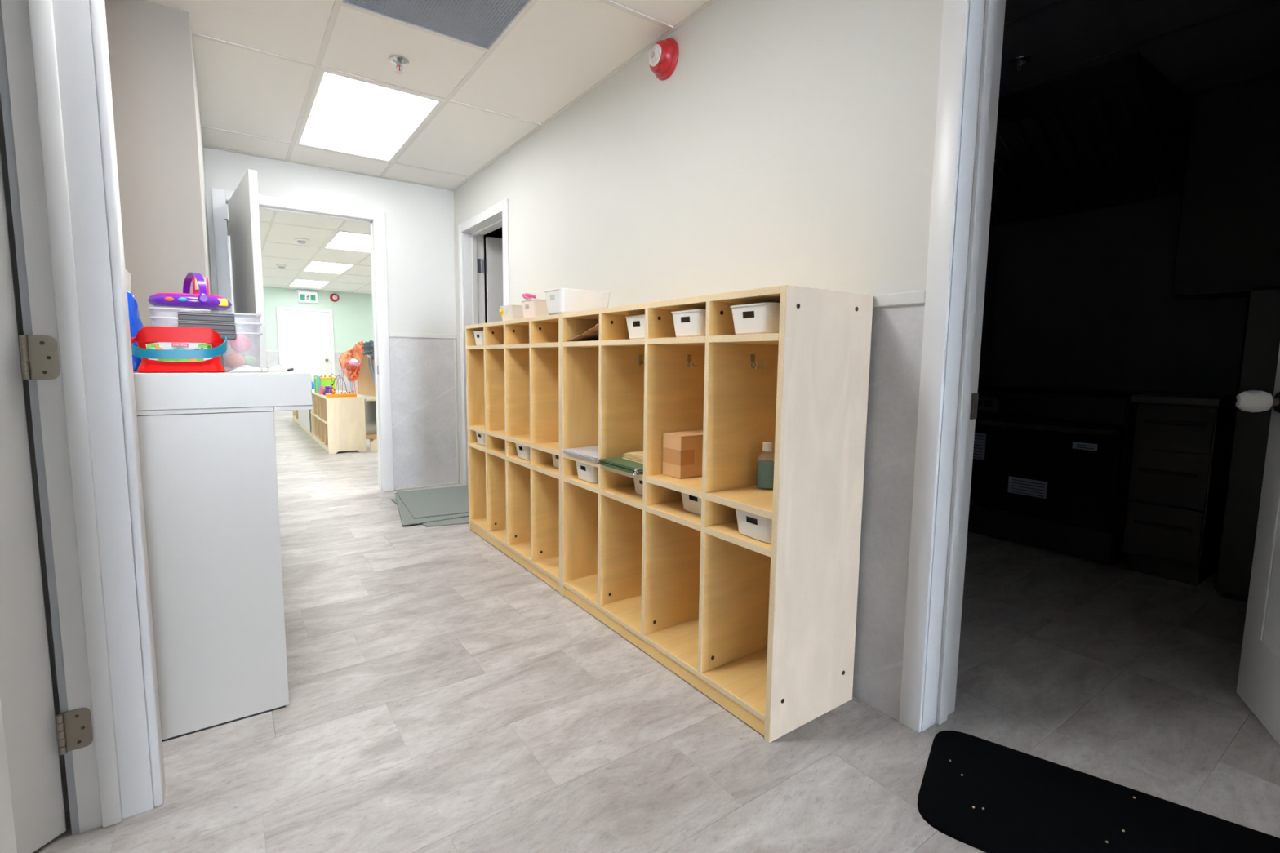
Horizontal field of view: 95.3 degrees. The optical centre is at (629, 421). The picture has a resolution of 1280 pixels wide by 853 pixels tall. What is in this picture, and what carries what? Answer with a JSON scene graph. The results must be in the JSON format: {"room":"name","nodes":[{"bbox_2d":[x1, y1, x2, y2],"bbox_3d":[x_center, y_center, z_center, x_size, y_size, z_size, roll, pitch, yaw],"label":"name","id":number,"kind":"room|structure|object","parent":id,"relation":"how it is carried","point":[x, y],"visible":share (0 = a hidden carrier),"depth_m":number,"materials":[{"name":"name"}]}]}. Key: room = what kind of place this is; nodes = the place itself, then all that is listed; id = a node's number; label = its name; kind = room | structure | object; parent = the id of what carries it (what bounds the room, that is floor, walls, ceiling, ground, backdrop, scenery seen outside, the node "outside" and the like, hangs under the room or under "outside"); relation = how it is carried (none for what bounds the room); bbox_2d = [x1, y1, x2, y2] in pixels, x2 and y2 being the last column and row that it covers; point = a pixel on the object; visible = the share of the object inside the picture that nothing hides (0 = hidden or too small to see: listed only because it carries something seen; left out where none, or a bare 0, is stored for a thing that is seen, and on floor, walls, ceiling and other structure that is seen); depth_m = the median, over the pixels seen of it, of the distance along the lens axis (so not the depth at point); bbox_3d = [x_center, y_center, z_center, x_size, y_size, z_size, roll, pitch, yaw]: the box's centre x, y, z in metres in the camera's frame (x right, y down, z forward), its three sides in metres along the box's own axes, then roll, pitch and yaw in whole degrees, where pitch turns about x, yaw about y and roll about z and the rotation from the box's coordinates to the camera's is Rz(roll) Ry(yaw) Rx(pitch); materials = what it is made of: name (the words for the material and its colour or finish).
{"room":"daycare hallway","nodes":[
{"label":"daycare hallway","id":0,"kind":"room"},
{"bbox_2d":[0,91,69,813],"bbox_3d":[-0.971,-0.293,0.546,0.570,2.568,4.050,-4,7,-34],"label":"wall","id":1,"kind":"structure","parent":0,"point":[2,144],"depth_m":1.27,"materials":[{"name":"paint"}]},
{"bbox_2d":[0,150,66,852],"bbox_3d":[-1.369,-0.053,0.735,0.045,2.027,0.950,2,6,14],"label":"door","id":2,"kind":"structure","parent":1,"relation":"in","point":[26,689],"depth_m":1.20,"materials":[{"name":"paint"}]},
{"bbox_2d":[0,0,165,852],"bbox_3d":[-0.883,-0.096,0.826,0.165,2.118,1.108,-4,7,-34],"label":"trim","id":3,"kind":"structure","parent":1,"relation":"attached to","point":[55,90],"depth_m":1.23,"materials":[{"name":"paint"}]},
{"bbox_2d":[104,0,208,327],"bbox_3d":[-2.063,-0.481,2.244,0.714,2.568,0.003,-4,7,-34],"label":"wall","id":4,"kind":"structure","parent":0,"point":[149,46],"depth_m":2.31,"materials":[{"name":"beige paint"}]},
{"bbox_2d":[189,16,213,312],"bbox_3d":[-2.578,-0.564,2.985,0.714,2.568,1.809,-4,7,-34],"label":"wall","id":5,"kind":"structure","parent":0,"point":[200,147],"depth_m":2.84,"materials":[{"name":"paint"}]},
{"bbox_2d":[232,286,373,372],"bbox_3d":[-6.708,-1.589,12.171,6.300,2.620,0.120,-4,7,-34],"label":"wall","id":6,"kind":"structure","parent":0,"point":[353,314],"depth_m":12.40,"materials":[{"name":"green paint"}]},
{"bbox_2d":[280,310,331,380],"bbox_3d":[-6.685,-1.273,12.099,0.891,1.988,0.079,-4,7,-34],"label":"door","id":7,"kind":"structure","parent":6,"relation":"in","point":[304,335],"depth_m":12.09,"materials":[{"name":"paint"}]},
{"bbox_2d":[275,306,335,380],"bbox_3d":[-6.695,-1.302,12.120,1.015,2.060,0.030,-4,7,-34],"label":"trim","id":8,"kind":"structure","parent":6,"relation":"attached to","point":[278,308],"depth_m":12.08,"materials":[{"name":"paint"}]},
{"bbox_2d":[296,288,317,303],"bbox_3d":[-6.628,-2.570,11.994,0.390,0.267,0.077,-4,7,-34],"label":"exit sign","id":9,"kind":"object","parent":6,"relation":"attached to","point":[304,295],"visible":1,"depth_m":11.97,"materials":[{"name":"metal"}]},
{"bbox_2d":[266,351,375,397],"bbox_3d":[-6.678,-0.857,12.193,6.100,1.160,0.012,-4,7,-34],"label":"trim","id":10,"kind":"structure","parent":6,"relation":"attached to","point":[272,357],"depth_m":12.48,"materials":[{"name":"white"}]},
{"bbox_2d":[203,146,502,490],"bbox_3d":[-1.602,-0.771,4.821,6.300,2.620,0.123,-4,7,-34],"label":"wall","id":11,"kind":"structure","parent":0,"point":[420,227],"depth_m":4.55,"materials":[{"name":"paint"}]},
{"bbox_2d":[223,168,267,367],"bbox_3d":[-2.393,-0.395,3.678,0.188,2.077,0.926,-4,8,-40],"label":"door","id":12,"kind":"structure","parent":11,"relation":"in","point":[243,229],"depth_m":3.38,"materials":[{"name":"paint"}]},
{"bbox_2d":[211,187,394,491],"bbox_3d":[-2.360,-0.496,4.315,1.081,2.163,0.139,-4,7,-34],"label":"trim","id":13,"kind":"structure","parent":11,"relation":"attached to","point":[220,197],"depth_m":4.45,"materials":[{"name":"paint"}]},
{"bbox_2d":[388,332,457,338],"bbox_3d":[-1.659,-0.689,4.707,0.536,0.036,0.014,-4,7,-34],"label":"trim","id":14,"kind":"structure","parent":11,"relation":"attached to","point":[391,334],"depth_m":4.69,"materials":[{"name":"paint"}]},
{"bbox_2d":[389,337,457,489],"bbox_3d":[-1.678,-0.065,4.769,0.512,1.220,0.006,-4,7,-34],"label":"wall panel","id":15,"kind":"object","parent":11,"relation":"attached to","point":[423,395],"depth_m":4.76,"materials":[{"name":"plastic"}]},
{"bbox_2d":[453,338,458,483],"bbox_3d":[-1.460,-0.077,4.916,0.014,1.222,0.010,-4,7,-34],"label":"trim","id":16,"kind":"structure","parent":11,"relation":"attached to","point":[455,348],"depth_m":4.91,"materials":[{"name":"paint"}]},
{"bbox_2d":[484,226,502,323],"bbox_3d":[-0.278,-0.688,4.734,1.428,2.500,1.785,-4,7,-34],"label":"wall","id":17,"kind":"structure","parent":0,"point":[496,232],"depth_m":4.97,"materials":[{"name":"paint"}]},
{"bbox_2d":[33,409,1279,852],"bbox_3d":[0.694,0.996,1.112,8.100,0.080,27.050,-4,7,-34],"label":"floor","id":18,"kind":"structure","parent":0,"point":[445,696],"depth_m":1.71,"materials":[{"name":"laminate"}]},
{"bbox_2d":[133,367,312,742],"bbox_3d":[-1.567,0.338,1.939,0.837,1.012,0.969,-4,7,-34],"label":"base cabinet","id":19,"kind":"object","parent":18,"relation":"on","point":[206,440],"visible":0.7,"depth_m":1.63,"materials":[{"name":"laminate"}]},
{"bbox_2d":[127,289,143,371],"bbox_3d":[-1.462,-0.265,1.698,0.115,0.238,0.119,-1,6,-13],"label":"bag","id":20,"kind":"object","parent":19,"relation":"on","point":[135,324],"visible":0.16,"depth_m":1.68,"materials":[{"name":"blue plastic"}]},
{"bbox_2d":[130,325,227,372],"bbox_3d":[-1.259,-0.200,1.639,0.214,0.124,0.221,-4,7,-34],"label":"bin","id":21,"kind":"object","parent":19,"relation":"on","point":[159,348],"visible":1,"depth_m":1.59,"materials":[{"name":"red plastic"}]},
{"bbox_2d":[146,343,210,361],"bbox_3d":[-1.232,-0.188,1.599,0.139,0.048,0.001,-4,7,-34],"label":"print","id":22,"kind":"object","parent":21,"relation":"attached to","point":[149,346],"depth_m":1.60},
{"bbox_2d":[214,330,236,340],"bbox_3d":[-1.243,-0.254,1.722,0.137,0.024,0.127,-4,7,-34],"label":"track","id":23,"kind":"object","parent":21,"relation":"on","point":[231,335],"visible":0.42,"depth_m":1.70,"materials":[{"name":"grey plastic"}]},
{"bbox_2d":[177,320,235,330],"bbox_3d":[-1.243,-0.279,1.719,0.135,0.024,0.127,-4,7,-34],"label":"track","id":24,"kind":"object","parent":23,"relation":"on","point":[215,326],"visible":0.91,"depth_m":1.67,"materials":[{"name":"grey plastic"}]},
{"bbox_2d":[177,311,235,322],"bbox_3d":[-1.243,-0.304,1.716,0.133,0.024,0.127,-4,7,-34],"label":"track","id":25,"kind":"object","parent":24,"relation":"on","point":[182,315],"visible":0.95,"depth_m":1.66,"materials":[{"name":"grey plastic"}]},
{"bbox_2d":[147,306,211,322],"bbox_3d":[-1.432,-0.259,1.874,0.154,0.190,0.226,-4,7,-34],"label":"tub","id":26,"kind":"object","parent":19,"relation":"on","point":[148,308],"visible":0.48,"depth_m":1.79,"materials":[{"name":"plastic"}]},
{"bbox_2d":[146,272,232,311],"bbox_3d":[-1.391,-0.414,1.848,0.216,0.110,0.181,-4,7,-34],"label":"toy","id":27,"kind":"object","parent":26,"relation":"on","point":[200,299],"visible":1,"depth_m":1.80,"materials":[{"name":"plastic"}]},
{"bbox_2d":[222,312,262,336],"bbox_3d":[-1.302,-0.262,1.952,0.119,0.182,0.246,-4,7,-34],"label":"tub","id":28,"kind":"object","parent":19,"relation":"on","point":[260,315],"visible":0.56,"depth_m":1.88,"materials":[{"name":"plastic"}]},
{"bbox_2d":[225,352,244,368],"bbox_3d":[-1.274,-0.194,1.886,0.052,0.052,0.052,-4,7,-34],"label":"ball","id":29,"kind":"object","parent":28,"relation":"in","point":[233,360],"visible":0.86,"depth_m":1.87,"materials":[{"name":"pink plastic"}]},
{"bbox_2d":[230,334,251,352],"bbox_3d":[-1.287,-0.256,1.931,0.060,0.060,0.060,-4,7,-34],"label":"ball","id":30,"kind":"object","parent":28,"relation":"in","point":[242,344],"visible":0.91,"depth_m":1.91,"materials":[{"name":"plastic"}]},
{"bbox_2d":[228,364,262,372],"bbox_3d":[-1.162,-0.161,1.770,0.092,0.021,0.155,-4,7,-34],"label":"cloth","id":31,"kind":"object","parent":19,"relation":"on","point":[244,368],"visible":0.88,"depth_m":1.73,"materials":[{"name":"white fabric"}]},
{"bbox_2d":[297,388,336,436],"bbox_3d":[-4.465,-0.155,8.374,0.392,0.600,1.600,-4,7,-34],"label":"shelf","id":32,"kind":"object","parent":18,"relation":"on","point":[304,415],"visible":0.26,"depth_m":8.08,"materials":[{"name":"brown wood"}]},
{"bbox_2d":[311,390,366,453],"bbox_3d":[-3.558,-0.022,7.080,0.383,0.622,1.472,-4,7,-34],"label":"shelf","id":33,"kind":"object","parent":18,"relation":"on","point":[338,424],"visible":0.82,"depth_m":6.51,"materials":[{"name":"brown wood"}]},
{"bbox_2d":[314,375,335,393],"bbox_3d":[-3.745,-0.456,7.178,0.210,0.214,0.280,-4,7,-34],"label":"house","id":34,"kind":"object","parent":33,"relation":"on","point":[319,381],"visible":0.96,"depth_m":7.08,"materials":[{"name":"plastic"}]},
{"bbox_2d":[325,363,356,397],"bbox_3d":[-3.230,-0.463,6.518,0.286,0.377,0.245,-4,7,-34],"label":"bead maze","id":35,"kind":"object","parent":33,"relation":"on","point":[333,394],"visible":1,"depth_m":6.49,"materials":[{"name":"orange wood"}]},
{"bbox_2d":[355,343,377,451],"bbox_3d":[-2.690,-0.318,7.101,1.095,1.225,0.670,-4,7,-34],"label":"stand","id":36,"kind":"object","parent":18,"relation":"on","point":[366,385],"visible":0.15,"depth_m":6.93,"materials":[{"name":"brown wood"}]},
{"bbox_2d":[338,340,363,382],"bbox_3d":[-3.214,-0.688,6.735,0.262,0.485,0.060,-4,7,-34],"label":"scarf","id":37,"kind":"object","parent":36,"relation":"hanging from","point":[357,352],"visible":0.91,"depth_m":6.75,"materials":[{"name":"fabric"}]},
{"bbox_2d":[391,498,468,527],"bbox_3d":[-1.293,0.618,4.118,0.527,0.008,0.980,-4,7,-34],"label":"floor mat","id":38,"kind":"object","parent":18,"relation":"on","point":[461,520],"visible":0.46,"depth_m":3.76,"materials":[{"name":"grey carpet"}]},
{"bbox_2d":[393,492,468,525],"bbox_3d":[-1.389,0.597,4.233,0.587,0.008,0.986,-2,7,-27],"label":"floor mat","id":39,"kind":"object","parent":38,"relation":"on","point":[406,518],"visible":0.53,"depth_m":3.85,"materials":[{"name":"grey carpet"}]},
{"bbox_2d":[396,485,468,518],"bbox_3d":[-1.367,0.583,4.287,0.543,0.008,0.849,-3,7,-29],"label":"floor mat","id":40,"kind":"object","parent":39,"relation":"on","point":[434,502],"visible":0.77,"depth_m":4.24,"materials":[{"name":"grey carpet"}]},
{"bbox_2d":[465,313,561,595],"bbox_3d":[-0.489,0.098,3.172,0.382,1.256,1.214,-4,7,-34],"label":"locker","id":41,"kind":"object","parent":18,"relation":"on","point":[513,379],"visible":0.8,"depth_m":3.09,"materials":[{"name":"brown wood"}]},
{"bbox_2d":[499,304,524,320],"bbox_3d":[-0.556,-0.574,3.151,0.255,0.083,0.155,-4,7,-34],"label":"storage bin","id":42,"kind":"object","parent":41,"relation":"on","point":[511,312],"visible":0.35,"depth_m":3.05,"materials":[{"name":"white plastic"}]},
{"bbox_2d":[471,517,559,578],"bbox_3d":[-0.494,0.662,3.232,0.380,0.018,1.174,-4,7,-34],"label":"shelf","id":43,"kind":"object","parent":41,"relation":"attached to","point":[548,565],"depth_m":3.07,"materials":[{"name":"brown wood"}]},
{"bbox_2d":[507,455,529,464],"bbox_3d":[-0.410,0.199,3.063,0.374,0.020,0.292,-4,7,-34],"label":"shelf","id":44,"kind":"object","parent":41,"relation":"attached to","point":[511,459],"depth_m":2.99,"materials":[{"name":"brown wood"}]},
{"bbox_2d":[520,298,549,318],"bbox_3d":[-0.415,-0.565,2.999,0.255,0.099,0.155,-4,7,-34],"label":"storage bin","id":45,"kind":"object","parent":41,"relation":"on","point":[531,308],"visible":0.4,"depth_m":2.90,"materials":[{"name":"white plastic"}]},
{"bbox_2d":[532,441,559,451],"bbox_3d":[-0.237,0.122,2.804,0.374,0.021,0.280,-4,7,-34],"label":"shelf","id":46,"kind":"object","parent":41,"relation":"attached to","point":[536,446],"depth_m":2.76,"materials":[{"name":"brown wood"}]},
{"bbox_2d":[533,462,559,475],"bbox_3d":[-0.238,0.227,2.815,0.374,0.020,0.280,-4,7,-34],"label":"shelf","id":47,"kind":"object","parent":41,"relation":"attached to","point":[548,468],"depth_m":2.76,"materials":[{"name":"brown wood"}]},
{"bbox_2d":[544,288,610,315],"bbox_3d":[-0.232,-0.525,2.608,0.267,0.105,0.161,-4,7,-36],"label":"storage bin","id":48,"kind":"object","parent":41,"relation":"on","point":[558,300],"visible":0.88,"depth_m":2.53,"materials":[{"name":"white plastic"}]},
{"bbox_2d":[560,284,873,742],"bbox_3d":[0.205,0.209,2.172,0.382,1.256,1.230,-4,7,-34],"label":"locker","id":49,"kind":"object","parent":18,"relation":"on","point":[766,632],"visible":0.95,"depth_m":1.85,"materials":[{"name":"brown wood"}]},
{"bbox_2d":[563,451,597,462],"bbox_3d":[-0.111,0.141,2.494,0.250,0.004,0.268,-4,7,-34],"label":"plastic sleeve","id":50,"kind":"object","parent":49,"relation":"on","point":[564,451],"visible":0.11,"depth_m":2.41,"materials":[{"name":"grey plastic"}]},
{"bbox_2d":[562,450,598,460],"bbox_3d":[-0.110,0.137,2.494,0.250,0.004,0.268,-4,7,-34],"label":"plastic sleeve","id":51,"kind":"object","parent":50,"relation":"on","point":[562,451],"visible":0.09,"depth_m":2.41,"materials":[{"name":"grey plastic"}]},
{"bbox_2d":[562,449,598,459],"bbox_3d":[-0.113,0.132,2.492,0.250,0.004,0.268,-4,7,-34],"label":"plastic sleeve","id":52,"kind":"object","parent":51,"relation":"on","point":[589,457],"visible":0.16,"depth_m":2.40,"materials":[{"name":"grey plastic"}]},
{"bbox_2d":[563,445,598,457],"bbox_3d":[-0.109,0.128,2.494,0.250,0.004,0.268,-4,7,-34],"label":"plastic sleeve","id":53,"kind":"object","parent":52,"relation":"on","point":[592,451],"visible":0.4,"depth_m":2.48,"materials":[{"name":"white plastic"}]},
{"bbox_2d":[564,475,598,488],"bbox_3d":[-0.053,0.257,2.548,0.374,0.020,0.292,-4,7,-34],"label":"shelf","id":54,"kind":"object","parent":49,"relation":"attached to","point":[569,479],"depth_m":2.46,"materials":[{"name":"brown wood"}]},
{"bbox_2d":[566,323,599,342],"bbox_3d":[-0.115,-0.365,2.431,0.190,0.068,0.266,-4,7,-34],"label":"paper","id":55,"kind":"object","parent":49,"relation":"on","point":[593,334],"visible":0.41,"depth_m":2.43,"materials":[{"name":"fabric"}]},
{"bbox_2d":[575,461,598,483],"bbox_3d":[-0.086,0.206,2.528,0.275,0.084,0.163,-3,7,-34],"label":"storage bin","id":56,"kind":"object","parent":49,"relation":"on","point":[587,473],"visible":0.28,"depth_m":2.43,"materials":[{"name":"white plastic"}]},
{"bbox_2d":[595,462,643,475],"bbox_3d":[0.058,0.170,2.243,0.283,0.004,0.275,-4,7,-34],"label":"folder","id":57,"kind":"object","parent":49,"relation":"on","point":[626,471],"visible":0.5,"depth_m":2.16,"materials":[{"name":"plastic"}]},
{"bbox_2d":[596,461,643,474],"bbox_3d":[0.061,0.166,2.243,0.277,0.004,0.272,-4,7,-34],"label":"folder","id":58,"kind":"object","parent":57,"relation":"on","point":[601,462],"visible":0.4,"depth_m":2.17,"materials":[{"name":"green plastic"}]},
{"bbox_2d":[598,460,643,472],"bbox_3d":[0.065,0.161,2.244,0.270,0.004,0.269,-4,7,-34],"label":"folder","id":59,"kind":"object","parent":58,"relation":"on","point":[600,460],"visible":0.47,"depth_m":2.15,"materials":[{"name":"green plastic"}]},
{"bbox_2d":[597,459,643,471],"bbox_3d":[0.063,0.157,2.240,0.276,0.004,0.266,-4,7,-34],"label":"folder","id":60,"kind":"object","parent":59,"relation":"on","point":[597,460],"visible":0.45,"depth_m":2.15,"materials":[{"name":"green plastic"}]},
{"bbox_2d":[598,456,643,470],"bbox_3d":[0.065,0.153,2.239,0.273,0.004,0.263,-4,7,-34],"label":"folder","id":61,"kind":"object","parent":60,"relation":"on","point":[619,460],"visible":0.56,"depth_m":2.20,"materials":[{"name":"green plastic"}]},
{"bbox_2d":[602,484,642,504],"bbox_3d":[0.121,0.284,2.298,0.374,0.020,0.285,-4,7,-34],"label":"shelf","id":62,"kind":"object","parent":49,"relation":"attached to","point":[625,494],"depth_m":2.25,"materials":[{"name":"brown wood"}]},
{"bbox_2d":[625,315,644,339],"bbox_3d":[0.134,-0.343,2.172,0.275,0.084,0.163,-3,7,-34],"label":"storage bin","id":63,"kind":"object","parent":49,"relation":"on","point":[636,324],"visible":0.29,"depth_m":2.11,"materials":[{"name":"white plastic"}]},
{"bbox_2d":[564,573,767,715],"bbox_3d":[0.200,0.773,2.232,0.380,0.018,1.190,-4,7,-34],"label":"shelf","id":64,"kind":"object","parent":49,"relation":"attached to","point":[740,679],"depth_m":2.01,"materials":[{"name":"brown wood"}]},
{"bbox_2d":[646,499,701,524],"bbox_3d":[0.295,0.312,2.048,0.374,0.020,0.293,-4,7,-34],"label":"shelf","id":65,"kind":"object","parent":49,"relation":"attached to","point":[673,510],"depth_m":2.00,"materials":[{"name":"brown wood"}]},
{"bbox_2d":[647,474,702,491],"bbox_3d":[0.296,0.207,2.037,0.374,0.021,0.293,-4,7,-34],"label":"shelf","id":66,"kind":"object","parent":49,"relation":"attached to","point":[695,483],"depth_m":1.97,"materials":[{"name":"brown wood"}]},
{"bbox_2d":[662,430,702,479],"bbox_3d":[0.242,0.115,2.101,0.236,0.148,0.105,-4,7,-34],"label":"cardboard box","id":67,"kind":"object","parent":49,"relation":"on","point":[682,451],"visible":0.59,"depth_m":2.03,"materials":[{"name":"brown cardboard"}]},
{"bbox_2d":[671,309,706,337],"bbox_3d":[0.287,-0.317,1.940,0.275,0.084,0.163,-3,7,-34],"label":"storage bin","id":68,"kind":"object","parent":49,"relation":"on","point":[687,323],"visible":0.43,"depth_m":1.85,"materials":[{"name":"white plastic"}]},
{"bbox_2d":[681,493,701,515],"bbox_3d":[0.320,0.263,2.019,0.275,0.084,0.163,-4,7,-35],"label":"storage bin","id":69,"kind":"object","parent":49,"relation":"on","point":[691,504],"visible":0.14,"depth_m":1.96,"materials":[{"name":"white plastic"}]},
{"bbox_2d":[706,520,771,550],"bbox_3d":[0.464,0.339,1.804,0.374,0.020,0.268,-4,7,-34],"label":"shelf","id":70,"kind":"object","parent":49,"relation":"attached to","point":[725,530],"depth_m":1.74,"materials":[{"name":"brown wood"}]},
{"bbox_2d":[707,484,773,511],"bbox_3d":[0.465,0.234,1.794,0.374,0.021,0.268,-4,7,-34],"label":"shelf","id":71,"kind":"object","parent":49,"relation":"attached to","point":[746,498],"depth_m":1.75,"materials":[{"name":"brown wood"}]},
{"bbox_2d":[718,340,778,345],"bbox_3d":[0.470,-0.242,1.744,0.374,0.020,0.268,-4,7,-34],"label":"shelf","id":72,"kind":"object","parent":49,"relation":"attached to","point":[720,342],"depth_m":1.73,"materials":[{"name":"brown wood"}]},
{"bbox_2d":[735,508,772,543],"bbox_3d":[0.460,0.292,1.748,0.275,0.084,0.163,-3,7,-34],"label":"storage bin","id":73,"kind":"object","parent":49,"relation":"on","point":[757,527],"visible":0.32,"depth_m":1.67,"materials":[{"name":"white plastic"}]},
{"bbox_2d":[730,302,780,334],"bbox_3d":[0.443,-0.292,1.715,0.275,0.084,0.163,-4,7,-34],"label":"storage bin","id":74,"kind":"object","parent":49,"relation":"on","point":[759,317],"visible":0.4,"depth_m":1.62,"materials":[{"name":"white plastic"}]},
{"bbox_2d":[756,441,773,488],"bbox_3d":[0.439,0.141,1.864,0.065,0.148,0.065,-4,7,-34],"label":"soap bottle","id":75,"kind":"object","parent":49,"relation":"on","point":[765,468],"visible":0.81,"depth_m":1.84,"materials":[{"name":"plastic"}]},
{"bbox_2d":[967,386,1168,564],"bbox_3d":[2.541,0.260,3.463,0.724,0.895,0.760,-4,7,-34],"label":"range","id":76,"kind":"object","parent":18,"relation":"on","point":[1051,466],"visible":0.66,"depth_m":3.21,"materials":[{"name":"black metal"}]},
{"bbox_2d":[977,386,1168,397],"bbox_3d":[2.572,-0.179,3.436,0.660,0.015,0.760,-4,7,-34],"label":"cooktop","id":77,"kind":"object","parent":76,"relation":"in","point":[1027,391],"depth_m":3.29,"materials":[{"name":"black glass"}]},
{"bbox_2d":[917,730,1279,852],"bbox_3d":[1.270,0.948,1.175,1.221,0.013,0.433,5,7,36],"label":"floor mat","id":78,"kind":"object","parent":18,"relation":"on","point":[986,796],"visible":1,"depth_m":1.38,"materials":[{"name":"black rubber"}]},
{"bbox_2d":[1122,391,1235,586],"bbox_3d":[2.876,0.320,3.030,0.670,0.912,0.320,-4,7,-34],"label":"drawer unit","id":79,"kind":"object","parent":18,"relation":"on","point":[1181,446],"visible":0.96,"depth_m":2.84,"materials":[{"name":"black wood"}]},
{"bbox_2d":[1130,391,1235,406],"bbox_3d":[2.880,-0.116,2.985,0.670,0.036,0.320,-4,7,-34],"label":"countertop","id":80,"kind":"structure","parent":79,"relation":"on","point":[1171,397],"depth_m":2.82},
{"bbox_2d":[1213,286,1279,602],"bbox_3d":[3.176,0.132,2.514,0.740,1.400,0.720,-4,7,-34],"label":"fridge","id":81,"kind":"object","parent":18,"relation":"on","point":[1260,344],"visible":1,"depth_m":2.55,"materials":[{"name":"black metal"}]},
{"bbox_2d":[1172,71,1279,300],"bbox_3d":[3.212,-1.107,2.677,0.392,0.990,0.930,-4,7,-34],"label":"upper cabinet","id":82,"kind":"object","parent":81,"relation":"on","point":[1228,241],"visible":1,"depth_m":2.81,"materials":[{"name":"black wood"}]},
{"bbox_2d":[453,0,943,484],"bbox_3d":[3.702,0.061,-2.396,0.170,2.568,17.862,-4,7,-34],"label":"wall","id":83,"kind":"structure","parent":0,"point":[785,142],"depth_m":2.13,"materials":[{"name":"paint"}]},
{"bbox_2d":[457,198,509,486],"bbox_3d":[-1.023,-0.471,4.423,0.199,2.118,0.977,-4,7,-34],"label":"trim","id":84,"kind":"structure","parent":83,"relation":"attached to","point":[471,233],"depth_m":4.67,"materials":[{"name":"paint"}]},
{"bbox_2d":[485,236,503,322],"bbox_3d":[-0.808,-0.490,4.980,0.800,2.025,0.036,-3,7,-28],"label":"door","id":85,"kind":"structure","parent":83,"relation":"in","point":[494,246],"depth_m":4.74,"materials":[{"name":"paint"}]},
{"bbox_2d":[648,38,678,80],"bbox_3d":[0.126,-1.523,2.440,0.080,0.156,0.156,-4,7,-34],"label":"fire alarm","id":86,"kind":"object","parent":83,"relation":"attached to","point":[663,57],"visible":1,"depth_m":2.41,"materials":[{"name":"red plastic"}]},
{"bbox_2d":[852,303,924,720],"bbox_3d":[-0.005,0.154,2.846,0.006,1.222,2.876,-4,7,-34],"label":"wall panel","id":87,"kind":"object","parent":83,"relation":"attached to","point":[897,331],"depth_m":1.73,"materials":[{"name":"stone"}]},
{"bbox_2d":[872,290,925,307],"bbox_3d":[-0.003,-0.472,2.779,0.016,0.036,2.876,-4,7,-34],"label":"trim","id":88,"kind":"structure","parent":83,"relation":"attached to","point":[917,297],"depth_m":1.66,"materials":[{"name":"paint"}]},
{"bbox_2d":[898,0,1005,733],"bbox_3d":[1.185,-0.116,1.251,0.202,2.114,1.038,-4,7,-34],"label":"trim","id":89,"kind":"structure","parent":83,"relation":"attached to","point":[972,31],"depth_m":1.60,"materials":[{"name":"paint"}]},
{"bbox_2d":[1235,345,1279,745],"bbox_3d":[1.725,-0.089,1.413,0.140,2.022,0.900,4,7,30],"label":"door","id":90,"kind":"structure","parent":83,"relation":"in","point":[1258,686],"depth_m":1.75,"materials":[{"name":"paint"}]},
{"bbox_2d":[142,0,1279,293],"bbox_3d":[0.967,-1.554,1.018,6.300,0.184,27.050,-4,7,-34],"label":"ceiling","id":91,"kind":"structure","parent":0,"point":[258,64],"depth_m":2.67,"materials":[{"name":"tile"}]},
{"bbox_2d":[288,279,330,288],"bbox_3d":[-6.071,-2.625,11.047,0.586,0.052,1.194,-4,7,-34],"label":"ceiling light","id":92,"kind":"object","parent":91,"relation":"attached to","point":[295,282],"visible":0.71,"depth_m":11.05,"materials":[{"name":"paint"}]},
{"bbox_2d":[302,261,355,274],"bbox_3d":[-4.686,-2.404,9.054,0.586,0.052,1.194,-4,7,-34],"label":"ceiling light","id":93,"kind":"object","parent":91,"relation":"attached to","point":[313,266],"visible":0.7,"depth_m":9.04,"materials":[{"name":"paint"}]},
{"bbox_2d":[323,231,370,253],"bbox_3d":[-3.302,-2.182,7.061,0.586,0.052,1.194,-4,7,-34],"label":"ceiling light","id":94,"kind":"object","parent":91,"relation":"attached to","point":[346,241],"visible":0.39,"depth_m":7.07,"materials":[{"name":"paint"}]},
{"bbox_2d":[295,68,444,162],"bbox_3d":[-1.562,-1.762,3.413,0.586,0.052,1.194,-4,7,-34],"label":"ceiling light","id":95,"kind":"object","parent":91,"relation":"attached to","point":[344,114],"visible":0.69,"depth_m":3.32,"materials":[{"name":"paint"}]},
{"bbox_2d":[389,55,408,74],"bbox_3d":[-1.058,-1.630,2.682,0.086,0.054,0.086,-4,7,-34],"label":"sprinkler head","id":96,"kind":"object","parent":91,"relation":"attached to","point":[400,61],"visible":1,"depth_m":2.67},
{"bbox_2d":[342,0,530,49],"bbox_3d":[-0.697,-1.649,2.165,0.586,0.101,0.585,-4,7,-34],"label":"ceiling vent","id":97,"kind":"object","parent":91,"relation":"in","point":[479,23],"visible":1,"depth_m":2.32,"materials":[{"name":"grey metal"}]},
{"bbox_2d":[1008,55,1031,75],"bbox_3d":[1.756,-1.595,2.626,0.086,0.054,0.086,-4,7,-34],"label":"sprinkler head","id":98,"kind":"object","parent":91,"relation":"attached to","point":[1019,61],"visible":1,"depth_m":2.62},
{"bbox_2d":[977,195,1247,394],"bbox_3d":[2.741,-0.377,1.557,2.768,2.600,4.700,-4,7,-34],"label":"wall","id":99,"kind":"structure","parent":0,"point":[1085,300],"depth_m":3.55,"materials":[{"name":"paint"}]},
{"bbox_2d":[989,52,1192,226],"bbox_3d":[2.371,-1.439,3.254,1.090,0.465,0.970,-4,7,-34],"label":"range hood","id":100,"kind":"object","parent":99,"relation":"attached to","point":[1115,132],"visible":0.77,"depth_m":2.94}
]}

